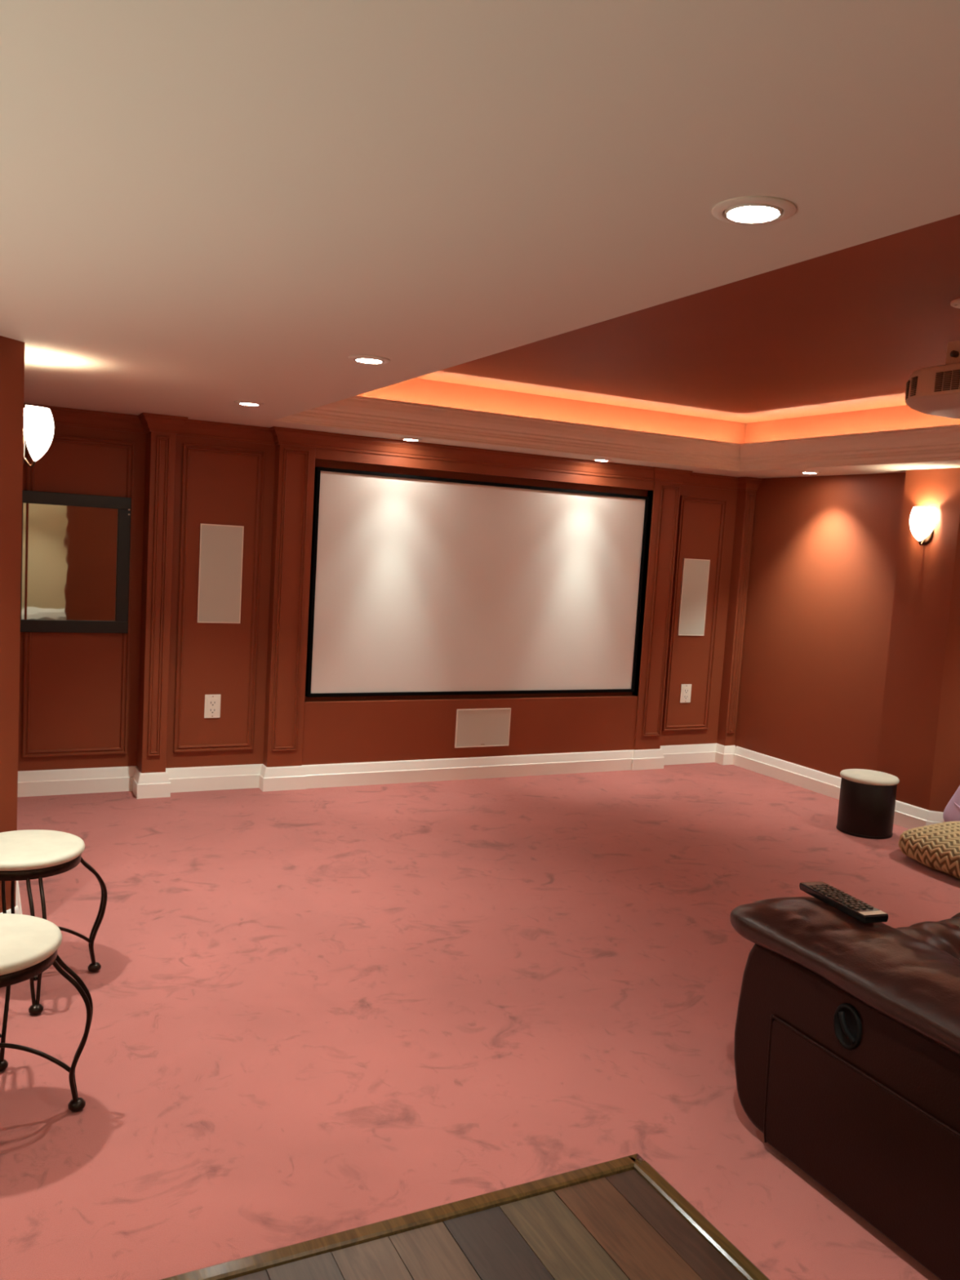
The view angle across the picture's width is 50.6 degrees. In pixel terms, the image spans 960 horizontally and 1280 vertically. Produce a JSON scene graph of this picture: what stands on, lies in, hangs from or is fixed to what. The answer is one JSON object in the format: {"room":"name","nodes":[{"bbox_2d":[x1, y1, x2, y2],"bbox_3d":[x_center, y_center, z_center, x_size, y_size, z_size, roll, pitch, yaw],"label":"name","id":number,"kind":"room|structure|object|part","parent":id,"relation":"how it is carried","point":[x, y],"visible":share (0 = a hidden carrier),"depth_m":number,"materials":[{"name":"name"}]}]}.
{"room":"home theater","nodes":[
{"label":"home theater","id":0,"kind":"room"},
{"bbox_2d":[0,335,24,913],"bbox_3d":[-2.673,0.113,2.809,1.570,2.400,6.868,4,5,3],"label":"wall","id":1,"kind":"structure","parent":0,"point":[11,351],"depth_m":3.94,"materials":[{"name":"paint"}]},
{"bbox_2d":[0,880,22,914],"bbox_3d":[-2.560,1.240,2.884,1.231,0.158,6.701,4,5,4],"label":"baseboard","id":2,"kind":"structure","parent":1,"relation":"attached to","point":[18,910],"depth_m":4.22,"materials":[{"name":"white wood"}]},
{"bbox_2d":[22,404,53,467],"bbox_3d":[-1.870,-0.854,4.291,0.127,0.252,0.172,1,6,-27],"label":"wall sconce","id":3,"kind":"object","parent":1,"relation":"attached to","point":[38,422],"visible":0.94,"depth_m":4.24,"materials":[{"name":"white glass"}]},
{"bbox_3d":[-1.924,-0.815,4.269,0.012,0.161,0.124,1,6,-27],"label":"plate","id":4,"kind":"part","parent":3,"relation":"part of","materials":[{"name":"brown metal"}]},
{"bbox_2d":[17,424,755,773],"bbox_3d":[-0.766,-0.196,7.199,7.112,2.400,0.390,1,6,-27],"label":"wall","id":5,"kind":"structure","parent":0,"point":[136,697],"depth_m":6.73,"materials":[{"name":"paint"}]},
{"bbox_2d":[20,489,131,633],"bbox_3d":[-2.535,-0.473,6.281,0.696,0.859,0.038,1,6,-27],"label":"wall mirror","id":6,"kind":"object","parent":5,"relation":"attached to","point":[78,544],"visible":0.78,"depth_m":6.29,"materials":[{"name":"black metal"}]},
{"bbox_3d":[-2.559,-0.085,6.320,0.696,0.076,0.034,1,6,-27],"label":"frame rail","id":7,"kind":"part","parent":6,"relation":"part of","materials":[{"name":"black wood"}]},
{"bbox_3d":[-2.513,-0.863,6.245,0.696,0.076,0.034,1,6,-27],"label":"frame rail","id":8,"kind":"part","parent":6,"relation":"part of","materials":[{"name":"black wood"}]},
{"bbox_3d":[-2.504,-0.257,6.333,0.617,1.990,0.022,1,6,-27],"label":"panel moulding","id":9,"kind":"part","parent":5,"relation":"part of","materials":[{"name":"paint"}]},
{"bbox_3d":[-2.012,-0.259,6.353,0.080,2.004,0.015,1,6,-27],"label":"moulding","id":10,"kind":"part","parent":5,"relation":"part of","materials":[{"name":"paint"}]},
{"bbox_2d":[204,694,221,718],"bbox_3d":[-1.762,0.436,6.687,0.104,0.157,0.011,1,6,-27],"label":"wall outlet","id":11,"kind":"object","parent":5,"relation":"attached to","point":[212,702],"visible":1,"depth_m":6.68,"materials":[{"name":"beige plastic"}]},
{"bbox_2d":[207,697,217,714],"bbox_3d":[-1.761,0.437,6.684,0.069,0.107,0.004,1,6,-27],"label":"receptacle","id":12,"kind":"object","parent":11,"relation":"attached to","point":[212,703],"depth_m":6.68,"materials":[{"name":"beige plastic"}]},
{"bbox_3d":[-1.702,-0.254,6.624,0.520,1.990,0.022,1,6,-27],"label":"panel moulding","id":13,"kind":"part","parent":5,"relation":"part of","materials":[{"name":"paint"}]},
{"bbox_2d":[196,523,244,623],"bbox_3d":[-1.692,-0.429,6.613,0.280,0.640,0.012,1,6,-27],"label":"wall speaker","id":14,"kind":"object","parent":5,"relation":"attached to","point":[221,546],"visible":1,"depth_m":6.61,"materials":[{"name":"beige plastic"}]},
{"bbox_3d":[-1.258,-0.251,6.734,0.172,2.004,0.015,1,6,-27],"label":"moulding","id":15,"kind":"part","parent":5,"relation":"part of","materials":[{"name":"paint"}]},
{"bbox_2d":[17,743,735,799],"bbox_3d":[-0.395,0.933,7.426,5.622,0.158,0.236,1,6,-27],"label":"baseboard","id":16,"kind":"structure","parent":5,"relation":"attached to","point":[115,779],"depth_m":7.05,"materials":[{"name":"white wood"}]},
{"bbox_2d":[23,403,762,491],"bbox_3d":[-0.253,-1.319,7.195,5.622,0.104,0.267,1,6,-27],"label":"trim","id":17,"kind":"structure","parent":5,"relation":"attached to","point":[143,423],"depth_m":6.86,"materials":[{"name":"paint"}]},
{"bbox_2d":[305,466,648,697],"bbox_3d":[0.065,-0.371,7.462,2.702,1.553,0.055,1,6,-27],"label":"projection screen","id":18,"kind":"object","parent":5,"relation":"attached to","point":[420,585],"visible":0.93,"depth_m":7.38,"materials":[{"name":"white fabric"}]},
{"bbox_3d":[0.020,0.388,7.535,2.702,0.024,0.055,1,6,-27],"label":"frame rail","id":19,"kind":"part","parent":18,"relation":"part of","materials":[{"name":"black fabric"}]},
{"bbox_3d":[0.111,-1.131,7.388,2.702,0.024,0.055,1,6,-27],"label":"frame rail","id":20,"kind":"part","parent":18,"relation":"part of","materials":[{"name":"black fabric"}]},
{"bbox_2d":[454,707,511,747],"bbox_3d":[0.024,0.649,7.507,0.444,0.284,0.012,1,6,-27],"label":"wall speaker","id":21,"kind":"object","parent":5,"relation":"attached to","point":[474,727],"visible":1,"depth_m":7.50,"materials":[{"name":"beige plastic"}]},
{"bbox_3d":[1.444,-0.220,8.096,0.172,2.004,0.015,1,6,-27],"label":"moulding","id":22,"kind":"part","parent":5,"relation":"part of","materials":[{"name":"paint"}]},
{"bbox_2d":[680,684,691,702],"bbox_3d":[1.711,0.445,8.435,0.106,0.156,0.011,1,6,-27],"label":"wall outlet","id":23,"kind":"object","parent":5,"relation":"attached to","point":[686,689],"visible":1,"depth_m":8.43,"materials":[{"name":"beige plastic"}]},
{"bbox_2d":[682,687,689,699],"bbox_3d":[1.712,0.445,8.432,0.070,0.106,0.004,1,6,-27],"label":"receptacle","id":24,"kind":"object","parent":23,"relation":"attached to","point":[686,691],"depth_m":8.43,"materials":[{"name":"beige plastic"}]},
{"bbox_2d":[677,558,710,635],"bbox_3d":[1.757,-0.350,8.357,0.275,0.631,0.012,1,6,-27],"label":"wall speaker","id":25,"kind":"object","parent":5,"relation":"attached to","point":[695,572],"visible":1,"depth_m":8.35,"materials":[{"name":"beige plastic"}]},
{"bbox_3d":[1.774,-0.205,8.378,0.468,1.928,0.022,1,6,-27],"label":"panel moulding","id":26,"kind":"part","parent":5,"relation":"part of","materials":[{"name":"paint"}]},
{"bbox_3d":[2.177,-0.211,8.466,0.063,2.004,0.015,1,6,-27],"label":"moulding","id":27,"kind":"part","parent":5,"relation":"part of","materials":[{"name":"paint"}]},
{"bbox_2d":[0,762,959,1279],"bbox_3d":[0.966,1.659,1.822,9.800,0.050,12.000,1,6,-27],"label":"floor","id":28,"kind":"structure","parent":0,"point":[317,1012],"depth_m":3.75,"materials":[{"name":"carpet"}]},
{"bbox_2d":[0,913,93,1111],"bbox_3d":[-1.431,1.115,2.913,0.452,0.535,0.452,7,6,31],"label":"round stool","id":29,"kind":"object","parent":28,"relation":"on","point":[29,945],"visible":1,"depth_m":2.94,"materials":[{"name":"metal"}]},
{"bbox_3d":[-1.490,1.106,3.146,0.054,0.461,0.118,2,6,-14],"label":"leg","id":30,"kind":"part","parent":29,"relation":"part of","materials":[{"name":"metal"}]},
{"bbox_3d":[-1.417,0.867,2.889,0.421,0.036,0.421,1,6,-27],"label":"seat","id":31,"kind":"part","parent":29,"relation":"part of","materials":[{"name":"white fabric"}]},
{"bbox_3d":[-1.200,1.140,2.974,0.118,0.461,0.054,2,6,-14],"label":"leg","id":32,"kind":"part","parent":29,"relation":"part of","materials":[{"name":"metal"}]},
{"bbox_2d":[0,829,106,1014],"bbox_3d":[-1.694,1.018,3.757,0.452,0.535,0.452,4,6,10],"label":"round stool","id":33,"kind":"object","parent":28,"relation":"on","point":[28,855],"visible":0.73,"depth_m":3.69,"materials":[{"name":"metal"}]},
{"bbox_3d":[-1.830,1.008,3.954,0.053,0.461,0.119,0,7,-35],"label":"leg","id":34,"kind":"part","parent":33,"relation":"part of","materials":[{"name":"metal"}]},
{"bbox_3d":[-1.559,1.062,3.563,0.054,0.461,0.118,0,7,-35],"label":"leg","id":35,"kind":"part","parent":33,"relation":"part of","materials":[{"name":"metal"}]},
{"bbox_3d":[-1.679,0.770,3.733,0.421,0.036,0.421,1,6,-27],"label":"seat","id":36,"kind":"part","parent":33,"relation":"part of","materials":[{"name":"white fabric"}]},
{"bbox_3d":[-1.497,1.034,3.895,0.119,0.461,0.053,0,7,-35],"label":"leg","id":37,"kind":"part","parent":33,"relation":"part of","materials":[{"name":"metal"}]},
{"bbox_2d":[729,897,959,1279],"bbox_3d":[1.757,0.992,2.782,1.491,1.185,1.652,1,6,-27],"label":"recliner chair","id":38,"kind":"object","parent":28,"relation":"on","point":[846,1046],"visible":0.99,"depth_m":2.72,"materials":[{"name":"black leather"}]},
{"bbox_2d":[799,881,888,923],"bbox_3d":[1.109,0.800,3.112,0.089,0.034,0.320,2,6,-18],"label":"remote control","id":39,"kind":"object","parent":38,"relation":"on","point":[848,904],"visible":1,"depth_m":3.07,"materials":[{"name":"black plastic"}]},
{"bbox_3d":[0.983,1.038,2.719,0.021,0.075,0.059,-1,7,-37],"label":"pull lever","id":40,"kind":"part","parent":38,"relation":"part of","materials":[{"name":"black plastic"}]},
{"bbox_3d":[1.305,1.264,2.541,0.395,0.577,1.562,1,6,-27],"label":"arm","id":41,"kind":"part","parent":38,"relation":"part of","materials":[{"name":"black leather"}]},
{"bbox_3d":[0.991,1.039,2.731,0.020,0.123,0.094,1,6,-27],"label":"recline handle","id":42,"kind":"part","parent":38,"relation":"part of","materials":[{"name":"black plastic"}]},
{"bbox_3d":[1.160,1.368,2.400,0.030,0.380,1.358,1,6,-27],"label":"panel","id":43,"kind":"part","parent":38,"relation":"part of","materials":[{"name":"black leather"}]},
{"bbox_2d":[835,768,899,839],"bbox_3d":[2.537,1.067,6.654,0.364,0.389,0.364,1,6,-27],"label":"stool","id":44,"kind":"object","parent":28,"relation":"on","point":[867,797],"visible":1,"depth_m":6.52,"materials":[{"name":"black leather"}]},
{"bbox_3d":[2.547,0.893,6.637,0.364,0.039,0.364,1,6,-27],"label":"seat","id":45,"kind":"part","parent":44,"relation":"part of","materials":[{"name":"white fabric"}]},
{"bbox_2d":[898,821,959,879],"bbox_3d":[3.033,1.253,5.950,0.949,0.211,0.945,1,6,-27],"label":"floor cushion","id":46,"kind":"object","parent":28,"relation":"on","point":[936,846],"visible":1,"depth_m":5.89,"materials":[{"name":"multicoloured fabric"}]},
{"bbox_2d":[942,785,959,822],"bbox_3d":[3.192,1.084,6.305,0.215,0.594,0.628,1,6,-22],"label":"cushion","id":47,"kind":"object","parent":46,"relation":"on","point":[952,811],"visible":0.86,"depth_m":6.48,"materials":[{"name":"fabric"}]},
{"bbox_2d":[0,0,959,478],"bbox_3d":[1.146,-0.961,1.525,10.000,0.435,12.100,1,6,-27],"label":"ceiling","id":48,"kind":"structure","parent":0,"point":[206,206],"depth_m":2.04,"materials":[{"name":"beige paint"}]},
{"bbox_2d":[234,400,264,405],"bbox_3d":[-1.221,-1.249,5.367,0.156,0.010,0.156,1,6,-27],"label":"recessed light","id":49,"kind":"object","parent":48,"relation":"in","point":[241,402],"visible":1,"depth_m":5.33,"materials":[{"name":"beige"}]},
{"bbox_2d":[348,355,390,364],"bbox_3d":[-0.416,-1.052,3.814,0.156,0.010,0.156,1,6,-27],"label":"recessed light","id":50,"kind":"object","parent":48,"relation":"in","point":[369,359],"visible":1,"depth_m":3.79,"materials":[{"name":"beige"}]},
{"bbox_2d":[399,437,422,440],"bbox_3d":[-0.463,-1.341,6.790,0.156,0.010,0.156,1,6,-27],"label":"recessed light","id":51,"kind":"object","parent":48,"relation":"in","point":[401,438],"visible":1,"depth_m":6.75,"materials":[{"name":"beige"}]},
{"bbox_2d":[591,458,612,461],"bbox_3d":[0.896,-1.327,7.492,0.156,0.010,0.156,1,6,-27],"label":"recessed light","id":52,"kind":"object","parent":48,"relation":"in","point":[595,460],"visible":1,"depth_m":7.45,"materials":[{"name":"beige"}]},
{"bbox_2d":[273,395,959,471],"bbox_3d":[1.637,-1.097,4.486,3.780,0.196,5.770,1,6,-27],"label":"trim","id":53,"kind":"structure","parent":48,"relation":"attached to","point":[937,443],"depth_m":6.81,"materials":[{"name":"beige paint"}]},
{"bbox_2d":[356,377,959,443],"bbox_3d":[1.643,-1.211,4.475,4.040,0.364,6.030,1,6,-27],"label":"tray","id":54,"kind":"object","parent":48,"relation":"on","point":[729,410],"depth_m":6.91,"materials":[{"name":"paint"}]},
{"bbox_2d":[711,195,795,225],"bbox_3d":[0.521,-0.814,1.933,0.156,0.010,0.156,1,6,-27],"label":"recessed light","id":55,"kind":"object","parent":48,"relation":"in","point":[746,210],"visible":1,"depth_m":1.92,"materials":[{"name":"beige"}]},
{"bbox_2d":[799,471,820,473],"bbox_3d":[2.432,-1.234,7.487,0.156,0.010,0.156,1,6,-27],"label":"recessed light","id":56,"kind":"object","parent":48,"relation":"in","point":[802,472],"visible":1,"depth_m":7.45,"materials":[{"name":"beige"}]},
{"bbox_2d":[904,298,959,418],"bbox_3d":[1.938,-1.101,3.927,0.484,0.443,0.479,1,6,-27],"label":"ceiling projector","id":57,"kind":"object","parent":48,"relation":"hanging from","point":[935,390],"visible":1,"depth_m":3.88,"materials":[{"name":"beige plastic"}]},
{"bbox_3d":[1.863,-1.122,3.983,0.021,0.026,0.025,1,6,-27],"label":"adjust knob","id":58,"kind":"part","parent":57,"relation":"part of","materials":[{"name":"brown plastic"}]},
{"bbox_3d":[1.933,-1.325,3.992,0.150,0.011,0.150,1,6,-27],"label":"mount plate","id":59,"kind":"part","parent":57,"relation":"part of","materials":[{"name":"beige plastic"}]},
{"bbox_2d":[229,1168,745,1279],"bbox_3d":[-0.136,1.906,-1.379,4.955,0.060,7.245,1,6,-27],"label":"floor","id":60,"kind":"structure","parent":0,"point":[617,1226],"depth_m":2.54,"materials":[{"name":"brown wood"}]},
{"bbox_2d":[160,1153,637,1279],"bbox_3d":[-1.741,1.476,1.810,4.952,0.025,0.053,1,6,-27],"label":"trim","id":61,"kind":"structure","parent":60,"relation":"attached to","point":[259,1262],"depth_m":2.58,"materials":[{"name":"brown wood"}]},
{"bbox_2d":[628,1156,769,1279],"bbox_3d":[2.053,1.903,-0.279,0.053,0.028,7.245,1,6,-27],"label":"trim","id":62,"kind":"structure","parent":60,"relation":"attached to","point":[731,1254],"depth_m":2.65,"materials":[{"name":"brown wood"}]},
{"bbox_2d":[734,467,959,812],"bbox_3d":[4.939,0.491,3.616,0.737,2.400,11.900,1,6,-27],"label":"wall","id":63,"kind":"structure","parent":0,"point":[851,654],"depth_m":7.42,"materials":[{"name":"paint"}]},
{"bbox_2d":[733,746,944,829],"bbox_3d":[4.828,1.624,3.503,0.518,0.158,11.545,1,6,-27],"label":"baseboard","id":64,"kind":"structure","parent":63,"relation":"attached to","point":[906,815],"depth_m":7.79,"materials":[{"name":"white wood"}]},
{"bbox_2d":[909,506,937,545],"bbox_3d":[2.908,-0.753,6.712,0.127,0.252,0.172,1,6,-27],"label":"wall sconce","id":65,"kind":"object","parent":63,"relation":"attached to","point":[922,520],"visible":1,"depth_m":6.66,"materials":[{"name":"white glass"}]},
{"bbox_3d":[2.957,-0.713,6.742,0.012,0.161,0.124,1,6,-27],"label":"plate","id":66,"kind":"part","parent":65,"relation":"part of","materials":[{"name":"brown metal"}]}
]}

